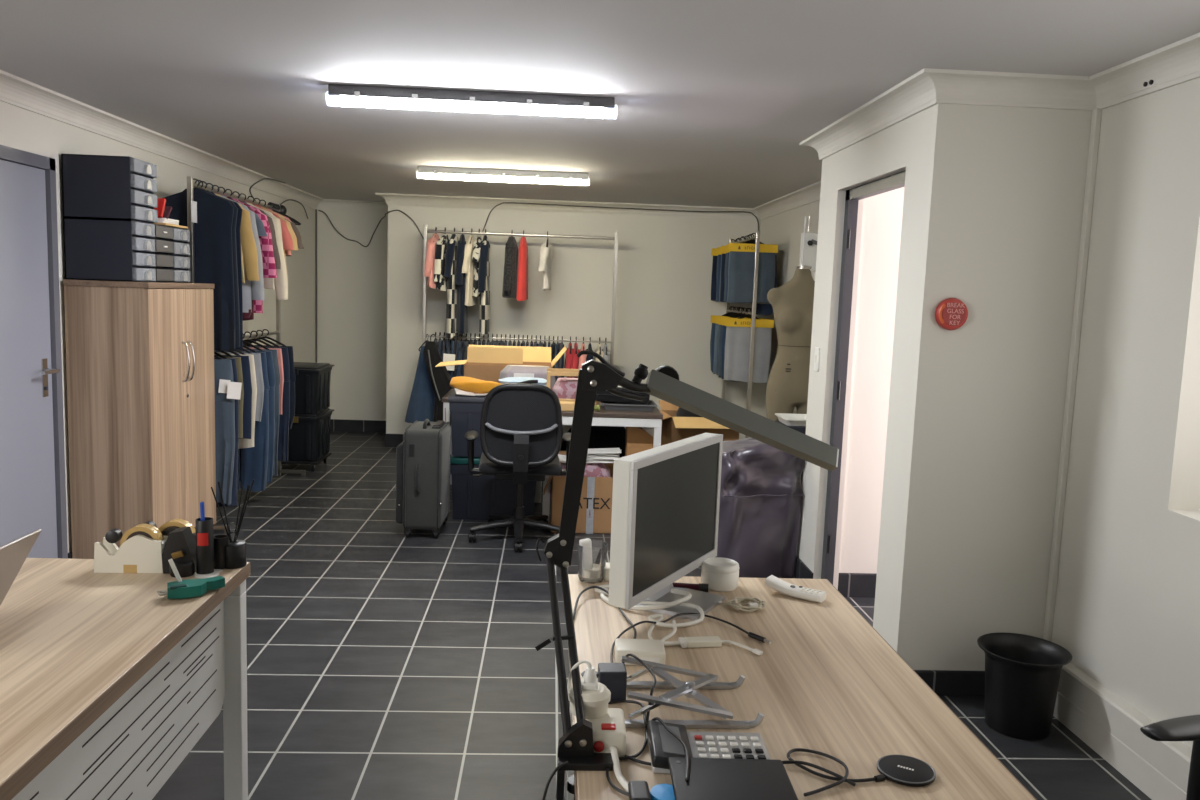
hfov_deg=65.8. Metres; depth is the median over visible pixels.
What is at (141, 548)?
tape dispenser
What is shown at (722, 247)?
jeans
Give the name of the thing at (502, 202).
cable
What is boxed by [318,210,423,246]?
cable
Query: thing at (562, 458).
envelope
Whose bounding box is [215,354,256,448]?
skirt
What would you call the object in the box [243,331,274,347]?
clothes hanger
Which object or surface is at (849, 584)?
baseboard
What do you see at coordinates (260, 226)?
jersey
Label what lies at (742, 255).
jeans
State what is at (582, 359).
blouse
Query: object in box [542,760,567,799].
cable
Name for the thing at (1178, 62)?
trim
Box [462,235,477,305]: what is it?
shirt
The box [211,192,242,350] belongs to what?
dress
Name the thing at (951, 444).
wall
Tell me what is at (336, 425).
baseboard
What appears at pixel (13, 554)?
laptop
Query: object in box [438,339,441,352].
jeans
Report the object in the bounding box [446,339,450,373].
jeans
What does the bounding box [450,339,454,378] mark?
jeans
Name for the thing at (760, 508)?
bag
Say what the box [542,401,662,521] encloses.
work table
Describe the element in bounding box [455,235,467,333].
dress
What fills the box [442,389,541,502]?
work table
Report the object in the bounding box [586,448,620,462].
paper stack
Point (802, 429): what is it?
crate
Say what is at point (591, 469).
clothing pile
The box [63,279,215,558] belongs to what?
cabinet
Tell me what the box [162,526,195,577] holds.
tape dispenser
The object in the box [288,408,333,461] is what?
tub
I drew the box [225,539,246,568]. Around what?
jar
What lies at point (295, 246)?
shirt
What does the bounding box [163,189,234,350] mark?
dress
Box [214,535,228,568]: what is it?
pen holder
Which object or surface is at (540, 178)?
diffuser
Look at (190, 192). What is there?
clothes rack
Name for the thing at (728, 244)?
jeans
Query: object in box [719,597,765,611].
coiled cable
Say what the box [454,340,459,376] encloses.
jeans
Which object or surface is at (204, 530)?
pen holder
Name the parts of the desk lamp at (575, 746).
wing lever, elbow plate, arm, arm, arm, head plate, link arm, link arm, swivel knob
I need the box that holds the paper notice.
[191,201,196,222]
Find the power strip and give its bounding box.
[587,708,627,791]
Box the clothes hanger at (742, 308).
[733,308,750,317]
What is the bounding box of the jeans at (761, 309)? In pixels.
[756,257,776,314]
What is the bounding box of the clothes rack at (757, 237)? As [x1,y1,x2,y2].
[721,231,759,437]
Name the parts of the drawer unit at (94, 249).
drawer, drawer, drawer, drawer, pull, pull, pull, pull, drawer, drawer, drawer, drawer, drawer, drawer, drawer, drawer, pull, pull, pull, pull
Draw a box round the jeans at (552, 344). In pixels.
[551,343,555,367]
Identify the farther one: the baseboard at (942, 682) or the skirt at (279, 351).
the skirt at (279, 351)
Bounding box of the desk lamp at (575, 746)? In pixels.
[535,350,838,799]
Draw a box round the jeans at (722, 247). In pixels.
[720,246,725,301]
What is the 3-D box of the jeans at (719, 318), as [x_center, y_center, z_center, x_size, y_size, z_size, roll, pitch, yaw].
[1.187,-0.442,7.910,0.370,0.518,0.076,2,7,-3]
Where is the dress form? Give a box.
[766,216,814,420]
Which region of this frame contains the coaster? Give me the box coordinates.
[195,572,218,578]
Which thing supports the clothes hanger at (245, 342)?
hanging from the clothes rack at (190, 192)
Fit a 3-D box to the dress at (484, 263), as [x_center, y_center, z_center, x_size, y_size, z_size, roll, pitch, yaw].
[-1.015,-1.012,8.149,0.098,0.852,0.519,1,7,-5]
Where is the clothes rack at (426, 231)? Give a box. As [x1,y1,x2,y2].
[422,225,617,365]
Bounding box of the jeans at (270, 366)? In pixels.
[239,350,274,483]
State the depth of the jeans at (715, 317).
8.24 m
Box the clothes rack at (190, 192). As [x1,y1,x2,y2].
[187,176,305,532]
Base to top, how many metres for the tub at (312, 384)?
0.375 m
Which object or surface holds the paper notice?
attached to the clothes rack at (190, 192)
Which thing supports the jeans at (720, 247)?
hanging from the clothes hanger
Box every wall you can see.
[0,101,315,552]
[317,209,387,420]
[386,205,760,439]
[749,200,819,437]
[798,103,1091,670]
[1051,77,1199,748]
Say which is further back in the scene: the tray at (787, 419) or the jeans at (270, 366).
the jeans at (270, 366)
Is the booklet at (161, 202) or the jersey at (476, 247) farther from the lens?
the jersey at (476, 247)
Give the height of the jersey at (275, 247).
0.433 m
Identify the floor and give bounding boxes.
[152,431,1151,799]
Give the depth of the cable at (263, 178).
7.48 m
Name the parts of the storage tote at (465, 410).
lid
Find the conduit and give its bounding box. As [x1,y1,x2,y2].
[315,209,316,362]
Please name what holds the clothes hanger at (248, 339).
hanging from the clothes rack at (190, 192)
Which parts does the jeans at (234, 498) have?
leg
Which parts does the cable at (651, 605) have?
cord, cord, cord, cord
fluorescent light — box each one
[326,84,616,118]
[417,166,589,185]
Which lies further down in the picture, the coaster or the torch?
the torch
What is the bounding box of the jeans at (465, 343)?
[461,340,468,375]
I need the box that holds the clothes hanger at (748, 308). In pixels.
[738,308,759,318]
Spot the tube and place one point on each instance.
(597, 407)
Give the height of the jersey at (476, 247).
0.532 m
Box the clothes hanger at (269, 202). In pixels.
[267,202,293,222]
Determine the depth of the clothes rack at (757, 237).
7.48 m
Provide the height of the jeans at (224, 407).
0.868 m
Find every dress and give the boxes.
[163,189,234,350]
[206,190,239,347]
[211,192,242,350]
[424,233,439,287]
[444,234,459,337]
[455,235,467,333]
[478,235,489,334]
[515,237,527,300]
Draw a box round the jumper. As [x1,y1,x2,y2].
[214,193,258,282]
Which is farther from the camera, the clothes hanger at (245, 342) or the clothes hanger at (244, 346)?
the clothes hanger at (245, 342)
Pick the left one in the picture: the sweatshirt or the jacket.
the sweatshirt
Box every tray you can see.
[600,400,656,410]
[775,413,806,425]
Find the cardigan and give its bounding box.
[233,199,276,312]
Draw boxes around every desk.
[0,558,249,799]
[567,574,1036,799]
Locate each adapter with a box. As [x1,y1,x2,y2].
[568,682,610,718]
[581,663,626,700]
[615,638,665,665]
[663,636,762,654]
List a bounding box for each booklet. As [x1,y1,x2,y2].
[154,198,165,217]
[163,206,171,218]
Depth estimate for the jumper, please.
5.61 m
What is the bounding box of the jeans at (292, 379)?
[247,345,295,428]
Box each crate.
[547,368,597,405]
[775,420,805,484]
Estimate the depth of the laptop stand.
1.70 m
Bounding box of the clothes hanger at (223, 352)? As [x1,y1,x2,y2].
[219,351,233,356]
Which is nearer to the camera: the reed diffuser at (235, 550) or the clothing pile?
the reed diffuser at (235, 550)
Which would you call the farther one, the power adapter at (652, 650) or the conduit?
the conduit
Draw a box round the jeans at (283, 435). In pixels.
[247,346,289,461]
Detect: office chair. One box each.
[465,383,570,551]
[1140,715,1199,799]
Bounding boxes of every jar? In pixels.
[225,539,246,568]
[701,557,738,591]
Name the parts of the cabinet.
door, handle, handle, door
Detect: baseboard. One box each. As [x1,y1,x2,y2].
[68,419,812,578]
[838,573,876,597]
[914,670,984,695]
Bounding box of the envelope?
[558,454,565,462]
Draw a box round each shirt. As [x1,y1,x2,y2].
[254,205,292,249]
[261,207,298,268]
[267,208,303,255]
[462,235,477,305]
[571,343,579,377]
[586,344,593,361]
[594,344,603,362]
[602,344,609,362]
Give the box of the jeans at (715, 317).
[713,316,727,373]
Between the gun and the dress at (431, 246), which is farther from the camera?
the dress at (431, 246)
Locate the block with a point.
(565, 406)
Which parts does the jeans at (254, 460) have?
leg, leg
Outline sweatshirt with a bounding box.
[221,195,264,317]
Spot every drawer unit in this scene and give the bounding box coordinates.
[61,154,157,223]
[63,217,189,282]
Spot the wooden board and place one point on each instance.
(163, 224)
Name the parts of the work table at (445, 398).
leg, leg, leg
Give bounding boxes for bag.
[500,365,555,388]
[560,426,625,457]
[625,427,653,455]
[716,438,804,577]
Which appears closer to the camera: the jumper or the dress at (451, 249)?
the jumper
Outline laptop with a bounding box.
[0,529,40,604]
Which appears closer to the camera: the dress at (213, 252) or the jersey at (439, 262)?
the dress at (213, 252)
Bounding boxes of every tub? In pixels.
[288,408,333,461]
[294,362,334,414]
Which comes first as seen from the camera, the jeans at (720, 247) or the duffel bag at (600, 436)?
the duffel bag at (600, 436)
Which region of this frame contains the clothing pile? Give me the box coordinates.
[550,462,610,517]
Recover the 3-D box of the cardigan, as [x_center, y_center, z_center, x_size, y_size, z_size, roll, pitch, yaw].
[-2.379,-0.926,5.954,0.596,0.722,0.098,2,7,-1]
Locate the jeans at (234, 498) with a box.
[214,358,238,506]
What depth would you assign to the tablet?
1.43 m
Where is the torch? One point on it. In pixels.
(703, 587)
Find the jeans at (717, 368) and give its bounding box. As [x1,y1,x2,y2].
[716,316,746,374]
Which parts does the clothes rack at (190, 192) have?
post, rail, rail, post, rail end cap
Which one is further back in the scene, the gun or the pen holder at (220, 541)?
the pen holder at (220, 541)
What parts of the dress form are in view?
hanging rod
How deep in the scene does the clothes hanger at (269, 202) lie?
6.78 m
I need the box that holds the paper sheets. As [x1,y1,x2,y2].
[455,388,487,395]
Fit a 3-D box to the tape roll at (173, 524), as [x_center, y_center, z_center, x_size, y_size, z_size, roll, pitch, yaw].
[-1.169,0.382,2.501,0.168,0.120,0.062,2,7,-4]
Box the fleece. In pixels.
[247,203,287,299]
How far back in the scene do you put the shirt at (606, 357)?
8.12 m
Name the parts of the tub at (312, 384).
lid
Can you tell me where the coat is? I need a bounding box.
[423,334,453,425]
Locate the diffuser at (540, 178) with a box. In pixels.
[425,173,580,184]
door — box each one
[0,160,59,557]
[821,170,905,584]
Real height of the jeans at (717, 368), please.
0.518 m
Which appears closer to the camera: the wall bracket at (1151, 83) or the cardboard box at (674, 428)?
the wall bracket at (1151, 83)
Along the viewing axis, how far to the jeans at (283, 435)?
6.67 m
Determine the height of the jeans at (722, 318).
0.518 m
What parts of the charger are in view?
cord, cord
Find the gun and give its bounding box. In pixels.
[157,559,224,598]
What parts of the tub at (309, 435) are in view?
lid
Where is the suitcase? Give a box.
[396,419,450,537]
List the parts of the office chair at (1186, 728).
arm post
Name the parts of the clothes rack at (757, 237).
post, rail, rail, post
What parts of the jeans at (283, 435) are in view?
leg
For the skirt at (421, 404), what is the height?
0.658 m
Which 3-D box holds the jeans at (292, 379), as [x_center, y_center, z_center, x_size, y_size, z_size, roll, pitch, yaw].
[-2.418,-0.095,6.799,0.364,0.608,0.096,2,7,-2]
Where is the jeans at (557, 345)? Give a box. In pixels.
[555,343,559,380]
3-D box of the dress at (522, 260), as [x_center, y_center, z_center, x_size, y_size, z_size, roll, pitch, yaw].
[-0.686,-1.151,8.149,0.120,0.552,0.385,2,7,-4]
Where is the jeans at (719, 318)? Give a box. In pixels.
[718,317,761,377]
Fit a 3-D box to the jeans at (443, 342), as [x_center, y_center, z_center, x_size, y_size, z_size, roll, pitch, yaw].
[-1.391,-0.120,8.238,0.068,0.828,0.359,2,7,2]
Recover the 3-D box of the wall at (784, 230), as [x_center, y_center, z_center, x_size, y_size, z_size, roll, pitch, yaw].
[1.626,-0.371,6.678,0.150,2.310,4.070,2,7,-3]
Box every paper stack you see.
[158,218,178,224]
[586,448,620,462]
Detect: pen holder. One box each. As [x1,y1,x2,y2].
[195,517,213,573]
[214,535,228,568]
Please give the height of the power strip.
0.051 m
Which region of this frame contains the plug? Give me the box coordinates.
[567,660,597,690]
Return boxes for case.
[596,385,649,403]
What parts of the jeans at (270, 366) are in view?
leg, leg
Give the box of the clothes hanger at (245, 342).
[243,334,262,350]
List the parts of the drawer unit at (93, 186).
drawer, drawer, drawer, drawer, pull, pull, pull, pull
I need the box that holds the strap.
[519,380,537,383]
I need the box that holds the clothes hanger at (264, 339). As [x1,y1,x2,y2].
[243,330,279,346]
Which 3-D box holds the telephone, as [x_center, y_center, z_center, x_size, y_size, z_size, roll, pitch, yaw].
[0.183,0.585,1.559,0.201,0.032,0.131,2,7,-1]
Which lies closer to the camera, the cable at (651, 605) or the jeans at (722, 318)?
the cable at (651, 605)
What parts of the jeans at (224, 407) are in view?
leg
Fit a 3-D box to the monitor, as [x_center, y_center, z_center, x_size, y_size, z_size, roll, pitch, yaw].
[0.196,0.313,2.315,0.200,0.398,0.532,6,8,29]
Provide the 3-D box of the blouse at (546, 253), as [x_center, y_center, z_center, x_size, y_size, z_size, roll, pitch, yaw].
[-0.473,-1.194,8.152,0.092,0.452,0.484,2,7,3]
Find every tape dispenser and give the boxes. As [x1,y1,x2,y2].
[94,524,167,572]
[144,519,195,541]
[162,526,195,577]
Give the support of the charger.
on the desk at (827, 681)
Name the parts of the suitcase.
handle, handle, trolley handle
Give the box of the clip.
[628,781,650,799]
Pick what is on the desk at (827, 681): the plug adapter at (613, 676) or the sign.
the plug adapter at (613, 676)
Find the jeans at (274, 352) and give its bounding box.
[246,349,279,475]
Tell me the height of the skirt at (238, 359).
0.508 m
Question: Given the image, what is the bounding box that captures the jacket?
[502,236,517,297]
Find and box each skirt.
[214,356,243,438]
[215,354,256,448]
[217,352,263,421]
[217,355,251,438]
[243,347,283,413]
[405,346,434,422]
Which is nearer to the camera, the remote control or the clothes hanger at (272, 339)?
the remote control
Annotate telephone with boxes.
[647,720,770,773]
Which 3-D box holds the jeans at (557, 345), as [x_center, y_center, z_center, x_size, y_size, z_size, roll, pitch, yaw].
[-0.390,-0.090,8.284,0.063,0.828,0.360,2,7,4]
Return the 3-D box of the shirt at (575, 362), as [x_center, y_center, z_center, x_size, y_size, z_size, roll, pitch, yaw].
[-0.223,-0.221,8.281,0.091,0.572,0.491,2,7,-3]
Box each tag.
[218,379,230,392]
[227,381,241,399]
[443,354,454,370]
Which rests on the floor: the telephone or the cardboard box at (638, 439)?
the cardboard box at (638, 439)
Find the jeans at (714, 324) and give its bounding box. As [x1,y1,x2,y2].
[711,316,715,372]
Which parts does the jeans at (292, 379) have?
leg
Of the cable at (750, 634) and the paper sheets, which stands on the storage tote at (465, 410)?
the paper sheets
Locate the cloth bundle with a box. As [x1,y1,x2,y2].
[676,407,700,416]
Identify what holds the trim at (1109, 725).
attached to the wall at (1127, 609)
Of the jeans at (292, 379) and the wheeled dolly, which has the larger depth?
the wheeled dolly
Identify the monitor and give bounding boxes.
[608,433,724,619]
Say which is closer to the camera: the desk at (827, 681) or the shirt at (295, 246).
the desk at (827, 681)
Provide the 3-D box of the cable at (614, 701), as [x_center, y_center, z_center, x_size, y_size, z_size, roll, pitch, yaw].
[0.097,0.573,1.589,0.059,0.039,0.350,0,7,-20]
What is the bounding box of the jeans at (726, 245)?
[725,245,728,300]
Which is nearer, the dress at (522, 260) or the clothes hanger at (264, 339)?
the clothes hanger at (264, 339)
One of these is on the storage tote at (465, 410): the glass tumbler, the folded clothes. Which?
the folded clothes
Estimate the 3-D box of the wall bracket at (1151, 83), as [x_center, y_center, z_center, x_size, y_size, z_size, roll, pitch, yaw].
[1.802,-1.050,3.129,0.023,0.034,0.250,2,7,-3]
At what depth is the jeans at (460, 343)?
8.06 m
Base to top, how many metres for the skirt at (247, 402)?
0.528 m
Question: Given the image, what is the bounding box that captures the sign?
[935,298,967,329]
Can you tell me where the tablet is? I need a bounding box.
[668,757,797,799]
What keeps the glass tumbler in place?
on the desk at (827, 681)
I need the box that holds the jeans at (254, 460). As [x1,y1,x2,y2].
[215,351,269,491]
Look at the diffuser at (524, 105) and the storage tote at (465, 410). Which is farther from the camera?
the storage tote at (465, 410)
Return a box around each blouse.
[538,238,552,289]
[564,343,574,377]
[578,344,586,368]
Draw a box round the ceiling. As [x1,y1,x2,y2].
[0,0,1199,207]
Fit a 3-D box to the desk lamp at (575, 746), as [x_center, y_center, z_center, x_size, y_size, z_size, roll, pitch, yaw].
[0.122,0.311,1.778,0.687,0.804,0.334,-4,9,-42]
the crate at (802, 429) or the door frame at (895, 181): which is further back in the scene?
the crate at (802, 429)
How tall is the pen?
0.115 m
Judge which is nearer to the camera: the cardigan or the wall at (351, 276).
the cardigan
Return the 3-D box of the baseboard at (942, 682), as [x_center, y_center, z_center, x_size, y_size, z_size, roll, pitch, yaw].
[1.419,1.080,3.718,0.601,0.098,0.281,2,7,-3]
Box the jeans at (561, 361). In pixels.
[559,343,563,434]
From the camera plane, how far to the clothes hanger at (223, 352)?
5.65 m
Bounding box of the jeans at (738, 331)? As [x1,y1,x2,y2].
[724,318,773,382]
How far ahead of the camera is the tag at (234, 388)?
5.44 m
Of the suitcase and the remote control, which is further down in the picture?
the remote control
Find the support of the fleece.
hanging from the clothes hanger
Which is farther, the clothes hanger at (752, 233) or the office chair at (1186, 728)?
the clothes hanger at (752, 233)
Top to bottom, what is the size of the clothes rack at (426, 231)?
2.030 m
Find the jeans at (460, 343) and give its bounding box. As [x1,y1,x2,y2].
[457,340,464,376]
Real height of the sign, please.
0.120 m
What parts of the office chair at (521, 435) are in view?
arm post, height lever, leg, leg, leg, seat plate, seat, frame, leg, leg, arm post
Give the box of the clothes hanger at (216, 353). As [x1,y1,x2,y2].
[214,351,227,358]
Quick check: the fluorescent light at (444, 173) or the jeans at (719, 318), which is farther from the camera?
the jeans at (719, 318)
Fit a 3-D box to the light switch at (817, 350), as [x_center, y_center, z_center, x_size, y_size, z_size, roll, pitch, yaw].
[1.105,-0.208,4.730,0.012,0.120,0.070,2,7,-3]
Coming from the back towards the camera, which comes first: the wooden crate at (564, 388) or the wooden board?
the wooden crate at (564, 388)
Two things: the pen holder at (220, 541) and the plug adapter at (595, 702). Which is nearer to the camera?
the plug adapter at (595, 702)
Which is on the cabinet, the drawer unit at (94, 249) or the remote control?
the drawer unit at (94, 249)
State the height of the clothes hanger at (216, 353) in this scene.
0.148 m
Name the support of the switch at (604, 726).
attached to the power strip
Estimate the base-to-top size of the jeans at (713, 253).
0.478 m
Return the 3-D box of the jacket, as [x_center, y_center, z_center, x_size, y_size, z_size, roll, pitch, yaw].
[-0.782,-1.164,8.143,0.136,0.532,0.562,2,7,-1]
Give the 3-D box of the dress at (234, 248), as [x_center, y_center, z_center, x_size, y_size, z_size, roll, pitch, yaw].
[-2.359,-0.769,5.475,0.452,0.922,0.098,2,7,-1]
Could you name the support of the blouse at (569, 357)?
hanging from the clothes hanger
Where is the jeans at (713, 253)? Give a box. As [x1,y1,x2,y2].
[711,248,717,300]
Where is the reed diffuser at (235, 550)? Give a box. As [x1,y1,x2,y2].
[211,479,253,568]
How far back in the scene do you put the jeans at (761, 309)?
7.57 m
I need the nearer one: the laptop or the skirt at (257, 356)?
the laptop
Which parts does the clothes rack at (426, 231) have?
post, rail, rail, post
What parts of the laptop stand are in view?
rail, rail, rail, rail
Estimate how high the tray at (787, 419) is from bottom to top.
0.042 m
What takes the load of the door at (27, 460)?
in the wall at (21, 129)
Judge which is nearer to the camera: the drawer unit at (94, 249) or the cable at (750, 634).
the cable at (750, 634)
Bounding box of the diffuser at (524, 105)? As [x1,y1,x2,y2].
[340,96,603,117]
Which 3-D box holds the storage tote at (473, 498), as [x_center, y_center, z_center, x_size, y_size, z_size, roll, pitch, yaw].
[-0.699,0.554,6.200,0.600,0.420,0.424,2,7,-3]
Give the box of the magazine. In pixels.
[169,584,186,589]
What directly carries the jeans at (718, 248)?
hanging from the clothes hanger
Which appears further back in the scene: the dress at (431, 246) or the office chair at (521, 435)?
the dress at (431, 246)
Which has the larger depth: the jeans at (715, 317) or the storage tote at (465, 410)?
the jeans at (715, 317)
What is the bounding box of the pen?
[200,502,204,520]
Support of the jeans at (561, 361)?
hanging from the clothes hanger
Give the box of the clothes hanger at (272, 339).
[245,329,285,345]
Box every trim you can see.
[0,33,1199,219]
[0,145,67,557]
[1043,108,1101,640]
[1053,662,1191,799]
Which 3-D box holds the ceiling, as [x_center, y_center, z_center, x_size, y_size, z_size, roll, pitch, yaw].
[0.203,-1.263,3.390,6.100,0.120,12.600,2,7,-3]
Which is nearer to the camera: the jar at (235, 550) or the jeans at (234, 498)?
the jar at (235, 550)
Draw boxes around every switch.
[601,723,615,729]
[814,347,819,370]
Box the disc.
[650,784,674,799]
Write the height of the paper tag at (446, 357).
0.145 m
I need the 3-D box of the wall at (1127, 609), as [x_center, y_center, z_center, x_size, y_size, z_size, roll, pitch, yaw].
[2.062,0.353,0.580,0.300,2.310,5.860,2,7,-3]
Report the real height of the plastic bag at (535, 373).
0.253 m
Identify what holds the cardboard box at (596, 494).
on the floor
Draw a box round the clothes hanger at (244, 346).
[243,345,255,351]
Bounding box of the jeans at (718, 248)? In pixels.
[716,247,721,301]
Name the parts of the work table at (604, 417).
leg, frame, leg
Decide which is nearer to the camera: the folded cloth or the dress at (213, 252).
the dress at (213, 252)
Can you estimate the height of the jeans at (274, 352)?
0.888 m
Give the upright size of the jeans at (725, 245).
0.478 m
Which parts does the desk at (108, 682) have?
leg, frame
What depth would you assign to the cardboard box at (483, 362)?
6.54 m
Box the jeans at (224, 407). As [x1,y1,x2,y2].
[214,359,234,504]
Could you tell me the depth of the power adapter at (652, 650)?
1.93 m
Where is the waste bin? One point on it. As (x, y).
(1022, 672)
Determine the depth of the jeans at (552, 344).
8.12 m
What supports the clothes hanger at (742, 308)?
hanging from the clothes rack at (757, 237)
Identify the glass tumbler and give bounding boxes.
[577,538,607,583]
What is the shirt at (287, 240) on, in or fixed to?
hanging from the clothes hanger
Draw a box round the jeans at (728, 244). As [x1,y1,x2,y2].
[727,244,729,302]
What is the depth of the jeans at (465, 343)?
8.06 m
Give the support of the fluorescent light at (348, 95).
attached to the ceiling
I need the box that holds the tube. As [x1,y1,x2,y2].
[594,405,599,410]
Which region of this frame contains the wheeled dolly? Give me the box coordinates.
[281,452,330,471]
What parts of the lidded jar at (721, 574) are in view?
lid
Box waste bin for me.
[977,632,1071,739]
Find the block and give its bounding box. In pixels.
[560,401,574,410]
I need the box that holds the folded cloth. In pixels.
[450,376,500,392]
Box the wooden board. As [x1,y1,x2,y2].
[154,223,187,228]
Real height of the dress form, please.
2.030 m
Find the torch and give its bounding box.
[673,582,707,591]
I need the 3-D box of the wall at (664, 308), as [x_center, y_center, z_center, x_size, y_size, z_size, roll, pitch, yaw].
[-0.128,-0.714,9.094,3.710,2.310,0.980,2,7,-3]
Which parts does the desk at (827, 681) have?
leg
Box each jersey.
[227,197,266,320]
[240,201,280,268]
[433,234,448,290]
[472,235,481,296]
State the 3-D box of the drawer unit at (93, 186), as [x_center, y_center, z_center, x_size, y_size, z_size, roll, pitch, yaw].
[-2.393,-1.031,4.551,0.347,0.297,0.262,2,7,-3]
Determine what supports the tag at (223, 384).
attached to the jeans at (224, 407)
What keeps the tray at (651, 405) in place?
on the work table at (604, 417)
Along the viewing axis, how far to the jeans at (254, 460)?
6.16 m
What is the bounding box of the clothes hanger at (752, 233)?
[744,233,763,243]
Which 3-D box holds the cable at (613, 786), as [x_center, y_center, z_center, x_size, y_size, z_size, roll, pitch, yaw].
[0.047,0.599,1.488,0.092,0.007,0.120,6,8,31]
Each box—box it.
[435,345,566,382]
[543,450,613,533]
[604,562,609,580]
[659,400,738,443]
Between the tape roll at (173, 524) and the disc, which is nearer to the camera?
the disc
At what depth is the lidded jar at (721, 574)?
2.44 m
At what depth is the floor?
3.70 m
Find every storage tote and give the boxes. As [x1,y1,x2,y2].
[448,390,485,456]
[450,453,535,519]
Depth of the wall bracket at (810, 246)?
6.44 m
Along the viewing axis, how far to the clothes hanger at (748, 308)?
7.54 m
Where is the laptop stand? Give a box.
[621,655,763,728]
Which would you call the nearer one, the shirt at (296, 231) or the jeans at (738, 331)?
the shirt at (296, 231)
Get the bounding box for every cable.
[249,178,307,218]
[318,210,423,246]
[482,202,758,231]
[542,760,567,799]
[573,586,636,638]
[600,588,704,640]
[606,755,650,795]
[608,700,688,781]
[610,613,771,759]
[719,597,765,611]
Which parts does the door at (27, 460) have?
handle plate, lever handle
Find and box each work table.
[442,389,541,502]
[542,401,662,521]
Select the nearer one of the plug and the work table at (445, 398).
the plug
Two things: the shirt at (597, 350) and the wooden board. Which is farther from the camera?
the shirt at (597, 350)
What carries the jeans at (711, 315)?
hanging from the clothes hanger
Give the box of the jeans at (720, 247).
[719,247,721,300]
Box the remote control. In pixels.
[765,575,826,602]
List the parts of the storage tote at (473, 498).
lid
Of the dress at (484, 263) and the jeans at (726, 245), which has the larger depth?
the dress at (484, 263)
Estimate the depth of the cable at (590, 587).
2.25 m
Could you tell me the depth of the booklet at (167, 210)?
4.87 m
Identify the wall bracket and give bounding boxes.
[799,233,817,270]
[1110,80,1155,100]
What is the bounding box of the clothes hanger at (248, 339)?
[243,332,269,349]
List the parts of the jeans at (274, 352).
leg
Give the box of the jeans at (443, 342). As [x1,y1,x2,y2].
[440,339,446,359]
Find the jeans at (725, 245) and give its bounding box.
[724,245,727,301]
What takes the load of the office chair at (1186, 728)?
on the floor
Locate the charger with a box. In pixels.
[782,748,935,796]
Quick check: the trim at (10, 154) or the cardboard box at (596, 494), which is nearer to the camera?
the trim at (10, 154)
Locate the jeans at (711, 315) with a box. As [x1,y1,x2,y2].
[710,315,717,370]
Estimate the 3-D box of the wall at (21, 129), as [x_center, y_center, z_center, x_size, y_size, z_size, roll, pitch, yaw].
[-2.643,-0.136,3.353,0.200,2.310,11.950,2,7,-3]
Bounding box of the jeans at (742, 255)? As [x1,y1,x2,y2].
[728,243,777,303]
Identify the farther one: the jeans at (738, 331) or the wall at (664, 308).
the wall at (664, 308)
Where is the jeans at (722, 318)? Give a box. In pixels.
[721,317,750,378]
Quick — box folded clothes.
[499,377,546,386]
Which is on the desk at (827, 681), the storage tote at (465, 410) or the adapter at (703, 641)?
the adapter at (703, 641)

